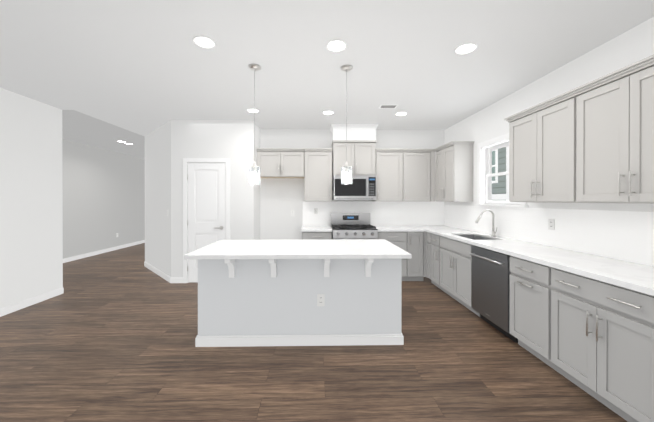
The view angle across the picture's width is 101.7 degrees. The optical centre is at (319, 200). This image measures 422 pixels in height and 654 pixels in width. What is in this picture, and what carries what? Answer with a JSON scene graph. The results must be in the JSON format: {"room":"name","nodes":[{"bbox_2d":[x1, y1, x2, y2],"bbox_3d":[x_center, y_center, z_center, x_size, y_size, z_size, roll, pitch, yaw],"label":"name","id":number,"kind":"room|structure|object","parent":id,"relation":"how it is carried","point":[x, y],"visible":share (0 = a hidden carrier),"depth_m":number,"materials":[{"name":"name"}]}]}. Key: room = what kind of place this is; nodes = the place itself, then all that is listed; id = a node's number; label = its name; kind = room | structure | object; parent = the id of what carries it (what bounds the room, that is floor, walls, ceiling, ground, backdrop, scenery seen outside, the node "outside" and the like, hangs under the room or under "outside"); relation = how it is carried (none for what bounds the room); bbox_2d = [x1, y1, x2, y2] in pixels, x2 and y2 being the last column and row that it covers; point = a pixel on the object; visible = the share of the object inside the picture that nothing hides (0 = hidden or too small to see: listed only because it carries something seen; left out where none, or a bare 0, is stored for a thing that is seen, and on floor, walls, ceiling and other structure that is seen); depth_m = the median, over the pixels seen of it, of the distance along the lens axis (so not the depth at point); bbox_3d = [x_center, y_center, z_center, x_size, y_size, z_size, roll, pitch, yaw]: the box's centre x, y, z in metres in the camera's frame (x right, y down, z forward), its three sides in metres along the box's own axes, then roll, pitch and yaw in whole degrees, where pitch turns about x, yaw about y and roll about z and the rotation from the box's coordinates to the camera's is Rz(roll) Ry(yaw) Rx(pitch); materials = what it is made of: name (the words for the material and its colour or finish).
{"room":"kitchen","nodes":[
{"label":"kitchen","id":0,"kind":"room"},
{"bbox_2d":[0,88,62,307],"bbox_3d":[-3.889,0.018,1.349,0.120,2.770,5.330,0,0,-1],"label":"wall","id":1,"kind":"structure","parent":0,"point":[31,228],"depth_m":3.55,"materials":[{"name":"white paint"}]},
{"bbox_2d":[0,287,63,316],"bbox_3d":[-3.823,1.353,1.429,0.014,0.100,5.180,0,0,-1],"label":"baseboard","id":2,"kind":"structure","parent":1,"relation":"attached to","point":[11,308],"depth_m":3.55,"materials":[{"name":"white wood"}]},
{"bbox_2d":[62,139,144,258],"bbox_3d":[-5.833,0.003,6.714,0.150,2.770,5.470,0,0,-1],"label":"wall","id":3,"kind":"structure","parent":0,"point":[103,197],"depth_m":6.97,"materials":[{"name":"grey paint"}]},
{"bbox_2d":[63,240,144,262],"bbox_3d":[-5.750,1.338,6.644,0.014,0.100,5.320,0,0,-1],"label":"baseboard","id":4,"kind":"structure","parent":3,"relation":"attached to","point":[89,254],"depth_m":6.98,"materials":[{"name":"white wood"}]},
{"bbox_2d":[145,120,259,276],"bbox_3d":[-2.469,0.002,6.940,2.594,2.770,4.842,0,0,-1],"label":"wall","id":5,"kind":"structure","parent":0,"point":[170,145],"depth_m":4.54,"materials":[{"name":"white paint"}]},
{"bbox_2d":[144,261,182,282],"bbox_3d":[-3.033,1.342,5.105,1.417,0.100,1.213,0,0,-1],"label":"baseboard","id":6,"kind":"structure","parent":5,"relation":"attached to","point":[170,279],"depth_m":4.73,"materials":[{"name":"white wood"}]},
{"bbox_2d":[183,158,229,282],"bbox_3d":[-1.919,0.334,4.580,0.791,2.120,0.138,0,0,-1],"label":"door frame","id":7,"kind":"structure","parent":5,"relation":"attached to","point":[186,161],"depth_m":4.51,"materials":[{"name":"white wood"}]},
{"bbox_2d":[187,163,225,281],"bbox_3d":[-1.922,0.368,4.512,0.646,2.035,0.096,0,0,-1],"label":"pantry door","id":8,"kind":"structure","parent":5,"relation":"in","point":[206,222],"depth_m":4.53,"materials":[{"name":"white wood"}]},
{"bbox_2d":[0,243,627,421],"bbox_3d":[-1.680,1.425,4.129,8.840,0.060,11.100,0,0,-1],"label":"floor","id":9,"kind":"structure","parent":0,"point":[110,336],"depth_m":2.21,"materials":[{"name":"brown wood"}]},
{"bbox_2d":[195,259,403,346],"bbox_3d":[-0.193,0.962,2.876,2.008,0.873,0.889,0,0,-1],"label":"kitchen island","id":10,"kind":"object","parent":9,"relation":"on","point":[254,302],"visible":0.79,"depth_m":2.58,"materials":[{"name":"white paint"}]},
{"bbox_2d":[184,239,411,258],"bbox_3d":[-0.198,0.504,2.868,2.057,0.040,0.930,0,0,-1],"label":"island countertop","id":11,"kind":"structure","parent":10,"relation":"on","point":[316,249],"depth_m":2.60,"materials":[{"name":"white stone"}]},
{"bbox_2d":[317,294,324,305],"bbox_3d":[0.012,0.963,2.581,0.072,0.116,0.007,0,0,-1],"label":"outlet","id":12,"kind":"object","parent":10,"relation":"attached to","point":[320,299],"visible":1,"depth_m":2.58,"materials":[{"name":"white plastic"}]},
{"bbox_2d":[302,232,331,239],"bbox_3d":[-0.052,0.957,4.796,0.510,0.873,0.656,0,0,-1],"label":"base cabinet","id":13,"kind":"object","parent":9,"relation":"on","point":[316,235],"visible":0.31,"depth_m":4.50,"materials":[{"name":"grey wood"}]},
{"bbox_2d":[301,226,331,231],"bbox_3d":[-0.056,0.498,4.805,0.532,0.040,0.637,0,0,-1],"label":"countertop","id":14,"kind":"structure","parent":13,"relation":"on","point":[316,228],"depth_m":4.49,"materials":[{"name":"white stone"}]},
{"bbox_2d":[331,213,377,238],"bbox_3d":[0.595,0.811,4.761,0.756,1.165,0.707,0,0,-1],"label":"range","id":15,"kind":"object","parent":9,"relation":"on","point":[351,226],"visible":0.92,"depth_m":4.62,"materials":[{"name":"silver metal"}]},
{"bbox_2d":[378,232,406,280],"bbox_3d":[1.232,0.957,4.820,0.505,0.873,0.656,0,0,-1],"label":"base cabinet","id":16,"kind":"object","parent":9,"relation":"on","point":[399,239],"visible":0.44,"depth_m":4.53,"materials":[{"name":"grey wood"}]},
{"bbox_2d":[375,226,426,231],"bbox_3d":[1.369,0.498,4.817,0.780,0.040,0.665,0,0,-1],"label":"countertop","id":17,"kind":"structure","parent":16,"relation":"on","point":[380,228],"depth_m":4.52,"materials":[{"name":"white stone"}]},
{"bbox_2d":[405,232,423,280],"bbox_3d":[1.630,0.957,4.827,0.292,0.873,0.656,0,0,-1],"label":"base cabinet","id":18,"kind":"object","parent":9,"relation":"on","point":[415,262],"visible":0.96,"depth_m":4.54,"materials":[{"name":"grey wood"}]},
{"bbox_2d":[422,232,425,280],"bbox_3d":[2.100,0.957,4.855,0.649,0.873,0.619,0,0,-1],"label":"base cabinet","id":19,"kind":"object","parent":9,"relation":"on","point":[424,256],"visible":0.19,"depth_m":4.54,"materials":[{"name":"grey wood"}]},
{"bbox_2d":[431,226,454,229],"bbox_3d":[2.089,0.498,4.830,0.360,0.040,0.665,0,0,-1],"label":"countertop","id":20,"kind":"structure","parent":19,"relation":"on","point":[432,227],"depth_m":4.63,"materials":[{"name":"white stone"}]},
{"bbox_2d":[426,232,432,283],"bbox_3d":[2.121,0.958,4.516,0.619,0.873,0.050,0,0,-1],"label":"base cabinet","id":21,"kind":"object","parent":9,"relation":"on","point":[426,257],"visible":0.18,"depth_m":4.51,"materials":[{"name":"grey wood"}]},
{"bbox_2d":[427,232,436,285],"bbox_3d":[2.123,0.958,4.416,0.619,0.873,0.150,0,0,-1],"label":"base cabinet","id":22,"kind":"object","parent":9,"relation":"on","point":[429,243],"visible":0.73,"depth_m":4.41,"materials":[{"name":"grey wood"}]},
{"bbox_2d":[431,234,444,291],"bbox_3d":[2.108,0.958,4.196,0.656,0.873,0.290,0,0,-1],"label":"base cabinet","id":23,"kind":"object","parent":9,"relation":"on","point":[435,258],"visible":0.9,"depth_m":4.19,"materials":[{"name":"grey wood"}]},
{"bbox_2d":[440,236,479,316],"bbox_3d":[2.119,0.960,3.634,0.656,0.873,0.835,0,0,-1],"label":"base cabinet","id":24,"kind":"object","parent":9,"relation":"on","point":[455,270],"visible":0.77,"depth_m":3.57,"materials":[{"name":"grey wood"}]},
{"bbox_2d":[423,226,653,295],"bbox_3d":[2.133,0.502,3.286,0.640,0.040,3.755,0,0,-1],"label":"countertop","id":25,"kind":"structure","parent":24,"relation":"on","point":[637,277],"depth_m":2.17,"materials":[{"name":"white stone"}]},
{"bbox_2d":[457,235,495,239],"bbox_3d":[2.115,0.637,3.633,0.386,0.268,0.611,0,0,-1],"label":"sink","id":26,"kind":"object","parent":25,"relation":"in","point":[475,237],"visible":0.04,"depth_m":3.91,"materials":[{"name":"silver metal"}]},
{"bbox_2d":[475,209,496,235],"bbox_3d":[2.263,0.297,3.611,0.280,0.367,0.103,0,0,-1],"label":"faucet","id":27,"kind":"object","parent":25,"relation":"on","point":[479,218],"visible":1,"depth_m":3.62,"materials":[{"name":"silver metal"}]},
{"bbox_2d":[469,245,517,342],"bbox_3d":[2.117,0.964,2.911,0.666,0.869,0.604,0,0,-1],"label":"dishwasher","id":28,"kind":"object","parent":9,"relation":"on","point":[490,295],"visible":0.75,"depth_m":2.84,"materials":[{"name":"black metal"}]},
{"bbox_2d":[509,256,560,373],"bbox_3d":[2.142,0.964,2.379,0.656,0.873,0.455,0,0,-1],"label":"base cabinet","id":29,"kind":"object","parent":9,"relation":"on","point":[530,308],"visible":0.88,"depth_m":2.34,"materials":[{"name":"grey wood"}]},
{"bbox_2d":[551,268,653,421],"bbox_3d":[2.153,0.965,1.794,0.656,0.873,0.715,0,0,-1],"label":"base cabinet","id":30,"kind":"object","parent":9,"relation":"on","point":[602,342],"visible":1,"depth_m":1.73,"materials":[{"name":"grey wood"}]},
{"bbox_2d":[0,0,653,158],"bbox_3d":[-1.680,-1.405,4.121,8.840,0.060,11.100,0,0,-1],"label":"ceiling","id":31,"kind":"structure","parent":0,"point":[105,74],"depth_m":2.54,"materials":[{"name":"white paint"}]},
{"bbox_2d":[192,35,215,48],"bbox_3d":[-0.992,-1.366,2.292,0.190,0.006,0.190,0,0,-1],"label":"recessed light","id":32,"kind":"object","parent":31,"relation":"in","point":[204,42],"visible":1,"depth_m":2.29,"materials":[{"name":"white"}]},
{"bbox_2d":[247,109,258,112],"bbox_3d":[-1.012,-1.371,4.048,0.190,0.006,0.190,0,0,-1],"label":"recessed light","id":33,"kind":"object","parent":31,"relation":"in","point":[252,110],"visible":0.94,"depth_m":4.03,"materials":[{"name":"white"}]},
{"bbox_2d":[248,64,260,183],"bbox_3d":[-0.664,-0.773,2.719,0.124,1.194,0.124,0,0,-1],"label":"pendant light","id":34,"kind":"object","parent":31,"relation":"hanging from","point":[254,68],"visible":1,"depth_m":2.71,"materials":[{"name":"white glass"}]},
{"bbox_2d":[322,111,333,114],"bbox_3d":[0.135,-1.371,4.137,0.190,0.006,0.190,0,0,-1],"label":"recessed light","id":35,"kind":"object","parent":31,"relation":"in","point":[328,112],"visible":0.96,"depth_m":4.12,"materials":[{"name":"white"}]},
{"bbox_2d":[326,39,346,51],"bbox_3d":[0.149,-1.366,2.346,0.190,0.006,0.190,0,0,-1],"label":"recessed light","id":36,"kind":"object","parent":31,"relation":"in","point":[337,45],"visible":1,"depth_m":2.34,"materials":[{"name":"white"}]},
{"bbox_2d":[341,65,352,183],"bbox_3d":[0.277,-0.773,2.736,0.124,1.194,0.124,0,0,-1],"label":"pendant light","id":37,"kind":"object","parent":31,"relation":"hanging from","point":[346,69],"visible":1,"depth_m":2.73,"materials":[{"name":"white glass"}]},
{"bbox_2d":[379,104,397,108],"bbox_3d":[0.997,-1.371,3.864,0.250,0.006,0.150,0,0,-1],"label":"ceiling vent","id":38,"kind":"object","parent":31,"relation":"in","point":[383,106],"visible":1,"depth_m":3.86,"materials":[{"name":"white metal"}]},
{"bbox_2d":[395,112,407,115],"bbox_3d":[1.286,-1.371,4.193,0.190,0.006,0.190,0,0,-1],"label":"recessed light","id":39,"kind":"object","parent":31,"relation":"in","point":[401,113],"visible":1,"depth_m":4.17,"materials":[{"name":"white"}]},
{"bbox_2d":[454,43,477,54],"bbox_3d":[1.311,-1.366,2.391,0.190,0.006,0.190,0,0,-1],"label":"recessed light","id":40,"kind":"object","parent":31,"relation":"in","point":[465,48],"visible":1,"depth_m":2.38,"materials":[{"name":"white"}]},
{"bbox_2d":[260,129,443,239],"bbox_3d":[0.656,0.007,5.213,3.830,2.770,0.150,0,0,-1],"label":"wall","id":41,"kind":"structure","parent":0,"point":[281,199],"depth_m":5.12,"materials":[{"name":"white paint"}]},
{"bbox_2d":[256,148,303,177],"bbox_3d":[-0.706,-0.689,4.927,0.851,0.511,0.362,0,0,-1],"label":"upper cabinet","id":42,"kind":"object","parent":41,"relation":"attached to","point":[280,162],"visible":0.98,"depth_m":4.79,"materials":[{"name":"grey wood"}]},
{"bbox_2d":[304,148,332,200],"bbox_3d":[-0.024,-0.468,4.940,0.505,0.952,0.362,0,0,-1],"label":"upper cabinet","id":43,"kind":"object","parent":41,"relation":"attached to","point":[317,174],"visible":1,"depth_m":4.80,"materials":[{"name":"grey wood"}]},
{"bbox_2d":[330,124,377,176],"bbox_3d":[0.626,-0.916,4.938,0.844,0.918,0.386,0,0,-1],"label":"upper cabinet","id":44,"kind":"object","parent":41,"relation":"attached to","point":[361,140],"visible":0.96,"depth_m":4.79,"materials":[{"name":"grey wood"}]},
{"bbox_2d":[332,175,375,199],"bbox_3d":[0.626,-0.239,4.908,0.756,0.430,0.451,0,0,-1],"label":"microwave","id":45,"kind":"object","parent":44,"relation":"attached to","point":[361,187],"visible":1,"depth_m":4.72,"materials":[{"name":"silver metal"}]},
{"bbox_2d":[303,201,442,224],"bbox_3d":[1.037,0.242,5.144,2.730,0.469,0.002,0,0,-1],"label":"backsplash","id":46,"kind":"structure","parent":41,"relation":"attached to","point":[381,212],"depth_m":5.15,"materials":[{"name":"tile"}]},
{"bbox_2d":[372,149,402,200],"bbox_3d":[1.259,-0.468,4.964,0.497,0.952,0.362,0,0,-1],"label":"upper cabinet","id":47,"kind":"object","parent":41,"relation":"attached to","point":[389,170],"visible":0.96,"depth_m":4.83,"materials":[{"name":"grey wood"}]},
{"bbox_2d":[402,149,434,200],"bbox_3d":[1.801,-0.468,4.974,0.587,0.952,0.362,0,0,-1],"label":"upper cabinet","id":48,"kind":"object","parent":41,"relation":"attached to","point":[418,183],"visible":0.96,"depth_m":4.84,"materials":[{"name":"grey wood"}]},
{"bbox_2d":[444,17,653,266],"bbox_3d":[2.554,0.016,2.062,0.150,2.770,6.520,0,0,-1],"label":"wall","id":49,"kind":"structure","parent":0,"point":[631,46],"depth_m":2.69,"materials":[{"name":"white paint"}]},
{"bbox_2d":[434,141,473,201],"bbox_3d":[2.250,-0.467,4.510,0.362,0.952,0.653,0,0,-1],"label":"upper cabinet","id":50,"kind":"object","parent":49,"relation":"attached to","point":[454,171],"visible":0.98,"depth_m":4.22,"materials":[{"name":"grey wood"}]},
{"bbox_2d":[474,133,528,207],"bbox_3d":[2.500,-0.401,3.625,0.200,0.955,1.000,0,0,-1],"label":"window","id":51,"kind":"structure","parent":49,"relation":"in","point":[485,174],"depth_m":3.97,"materials":[{"name":"white"}]},
{"bbox_2d":[504,90,576,202],"bbox_3d":[2.284,-0.462,2.641,0.362,0.952,0.800,0,0,-1],"label":"upper cabinet","id":52,"kind":"object","parent":49,"relation":"attached to","point":[542,149],"visible":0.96,"depth_m":2.54,"materials":[{"name":"grey wood"}]},
{"bbox_2d":[443,202,653,265],"bbox_3d":[2.455,0.247,3.297,0.002,0.469,3.748,0,0,-1],"label":"backsplash","id":53,"kind":"structure","parent":49,"relation":"attached to","point":[628,236],"depth_m":2.59,"materials":[{"name":"tile"}]},
{"bbox_2d":[548,219,554,229],"bbox_3d":[2.457,0.249,2.821,0.007,0.116,0.072,0,0,-1],"label":"outlet","id":54,"kind":"object","parent":49,"relation":"attached to","point":[551,224],"visible":1,"depth_m":2.82,"materials":[{"name":"white plastic"}]},
{"bbox_2d":[572,54,653,203],"bbox_3d":[2.299,-0.459,1.841,0.362,0.952,0.800,0,0,-1],"label":"upper cabinet","id":55,"kind":"object","parent":49,"relation":"attached to","point":[615,139],"visible":1,"depth_m":1.93,"materials":[{"name":"grey wood"}]},
{"label":"outside","id":56,"kind":"structure","parent":0,"visible":0},
{"bbox_2d":[492,146,508,199],"bbox_3d":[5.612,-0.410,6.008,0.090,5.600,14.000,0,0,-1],"label":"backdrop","id":57,"kind":"structure","parent":56,"point":[501,185],"depth_m":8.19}
]}

